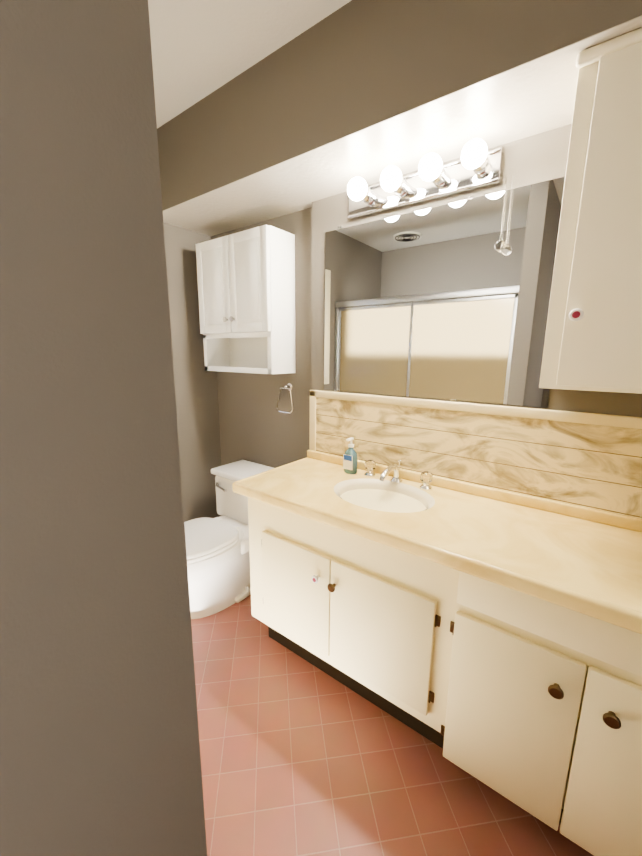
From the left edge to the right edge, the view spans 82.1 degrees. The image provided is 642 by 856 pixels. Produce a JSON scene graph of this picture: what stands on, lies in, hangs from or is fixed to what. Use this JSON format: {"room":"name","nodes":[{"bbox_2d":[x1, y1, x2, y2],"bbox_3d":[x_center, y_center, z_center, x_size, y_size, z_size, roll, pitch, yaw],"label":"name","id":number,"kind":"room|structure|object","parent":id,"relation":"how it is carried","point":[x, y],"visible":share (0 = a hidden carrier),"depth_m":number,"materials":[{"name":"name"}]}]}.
{"room":"bathroom","nodes":[
{"label":"bathroom","id":0,"kind":"room"},
{"bbox_2d":[0,0,206,855],"bbox_3d":[-0.521,0.114,0.087,0.100,2.440,1.018,9,14,36],"label":"wall","id":1,"kind":"structure","parent":0,"point":[99,744],"depth_m":0.37,"materials":[{"name":"brown paint"}]},
{"bbox_2d":[163,222,220,521],"bbox_3d":[-1.465,-0.201,1.605,0.140,2.440,2.650,9,14,36],"label":"wall","id":2,"kind":"structure","parent":0,"point":[196,396],"depth_m":2.34,"materials":[{"name":"brown paint"}]},
{"bbox_2d":[148,0,350,128],"bbox_3d":[-0.063,-1.226,0.323,3.750,0.100,2.650,9,14,36],"label":"ceiling","id":3,"kind":"structure","parent":0,"point":[201,49],"depth_m":1.30,"materials":[{"name":"grey paint"}]},
{"bbox_2d":[157,0,641,235],"bbox_3d":[0.530,-1.159,1.214,3.540,0.372,0.560,9,14,36],"label":"soffit","id":4,"kind":"object","parent":3,"relation":"attached to","point":[339,99],"visible":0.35,"depth_m":1.21,"materials":[{"name":"brown paint"}]},
{"bbox_2d":[191,595,593,855],"bbox_3d":[-0.085,1.264,0.826,3.750,0.100,2.650,9,14,36],"label":"floor","id":5,"kind":"structure","parent":0,"point":[299,756],"depth_m":1.21,"materials":[{"name":"pink tile"}]},
{"bbox_2d":[184,460,273,618],"bbox_3d":[-0.555,0.624,2.044,0.516,0.664,0.799,9,14,36],"label":"toilet","id":6,"kind":"object","parent":5,"relation":"on","point":[218,558],"visible":0.54,"depth_m":1.96,"materials":[{"name":"white ceramic"}]},
{"bbox_2d":[232,450,641,855],"bbox_3d":[0.748,0.698,1.155,2.454,0.895,0.553,9,14,36],"label":"bathroom vanity","id":7,"kind":"object","parent":5,"relation":"on","point":[490,637],"visible":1,"depth_m":1.12,"materials":[{"name":"beige paint"}]},
{"bbox_2d":[343,437,356,473],"bbox_3d":[0.137,0.129,1.730,0.068,0.170,0.058,9,14,36],"label":"soap bottle","id":8,"kind":"object","parent":7,"relation":"on","point":[350,461],"visible":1,"depth_m":1.72,"materials":[{"name":"blue"}]},
{"bbox_2d":[211,124,641,467],"bbox_3d":[0.690,-0.164,1.515,3.690,2.440,0.200,9,14,36],"label":"wall","id":9,"kind":"structure","parent":0,"point":[256,426],"depth_m":1.91,"materials":[{"name":"brown paint"}]},
{"bbox_2d":[195,225,295,373],"bbox_3d":[-0.436,-0.676,2.071,0.570,0.715,0.233,9,14,36],"label":"upper cabinet","id":10,"kind":"object","parent":9,"relation":"attached to","point":[246,287],"visible":1,"depth_m":1.96,"materials":[{"name":"white wood"}]},
{"bbox_2d":[276,383,293,413],"bbox_3d":[-0.193,-0.170,2.098,0.132,0.167,0.052,9,14,36],"label":"towel ring","id":11,"kind":"object","parent":9,"relation":"attached to","point":[289,387],"visible":1,"depth_m":2.09,"materials":[{"name":"silver metal"}]},
{"bbox_2d":[348,148,502,219],"bbox_3d":[0.351,-0.939,1.425,0.620,0.100,0.112,9,14,36],"label":"vanity light bar","id":12,"kind":"object","parent":9,"relation":"attached to","point":[454,177],"visible":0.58,"depth_m":1.41,"materials":[{"name":"silver metal"}]},
{"bbox_2d":[347,177,366,200],"bbox_3d":[0.143,-0.945,1.458,0.080,0.080,0.080,7,13,30],"label":"vanity light","id":13,"kind":"object","parent":12,"relation":"attached to","point":[357,186],"depth_m":1.43,"materials":[{"name":"white glass"}]},
{"bbox_2d":[380,166,401,191],"bbox_3d":[0.260,-0.926,1.371,0.080,0.080,0.080,7,13,30],"label":"vanity light","id":14,"kind":"object","parent":12,"relation":"attached to","point":[391,177],"depth_m":1.35,"materials":[{"name":"white glass"}]},
{"bbox_2d":[418,153,441,180],"bbox_3d":[0.380,-0.907,1.283,0.080,0.080,0.080,7,13,30],"label":"vanity light","id":15,"kind":"object","parent":12,"relation":"attached to","point":[430,166],"depth_m":1.26,"materials":[{"name":"white glass"}]},
{"bbox_2d":[461,139,486,168],"bbox_3d":[0.497,-0.888,1.196,0.080,0.080,0.080,7,13,30],"label":"vanity light","id":16,"kind":"object","parent":12,"relation":"attached to","point":[474,154],"depth_m":1.17,"materials":[{"name":"white glass"}]},
{"bbox_2d":[495,176,512,253],"bbox_3d":[0.644,-0.738,1.285,0.054,0.247,0.034,9,14,36],"label":"cord","id":17,"kind":"object","parent":12,"relation":"hanging from","point":[503,247],"visible":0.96,"depth_m":1.29,"materials":[{"name":"silver metal"}]},
{"bbox_2d":[324,177,564,407],"bbox_3d":[0.413,-0.503,1.528,0.988,0.763,0.010,9,14,36],"label":"mirror","id":18,"kind":"object","parent":9,"relation":"attached to","point":[449,301],"visible":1,"depth_m":1.46,"materials":[{"name":"silver mirror"}]},
{"bbox_2d":[309,390,641,517],"bbox_3d":[0.957,0.137,1.229,2.550,0.363,0.016,9,14,36],"label":"tile backsplash","id":19,"kind":"structure","parent":9,"relation":"attached to","point":[592,460],"depth_m":1.42,"materials":[{"name":"stone"}]},
{"bbox_2d":[539,28,641,393],"bbox_3d":[0.909,-0.500,0.941,0.494,0.806,0.329,9,14,36],"label":"upper cabinet","id":20,"kind":"object","parent":9,"relation":"attached to","point":[593,338],"visible":1,"depth_m":0.89,"materials":[{"name":"beige wood"}]}
]}

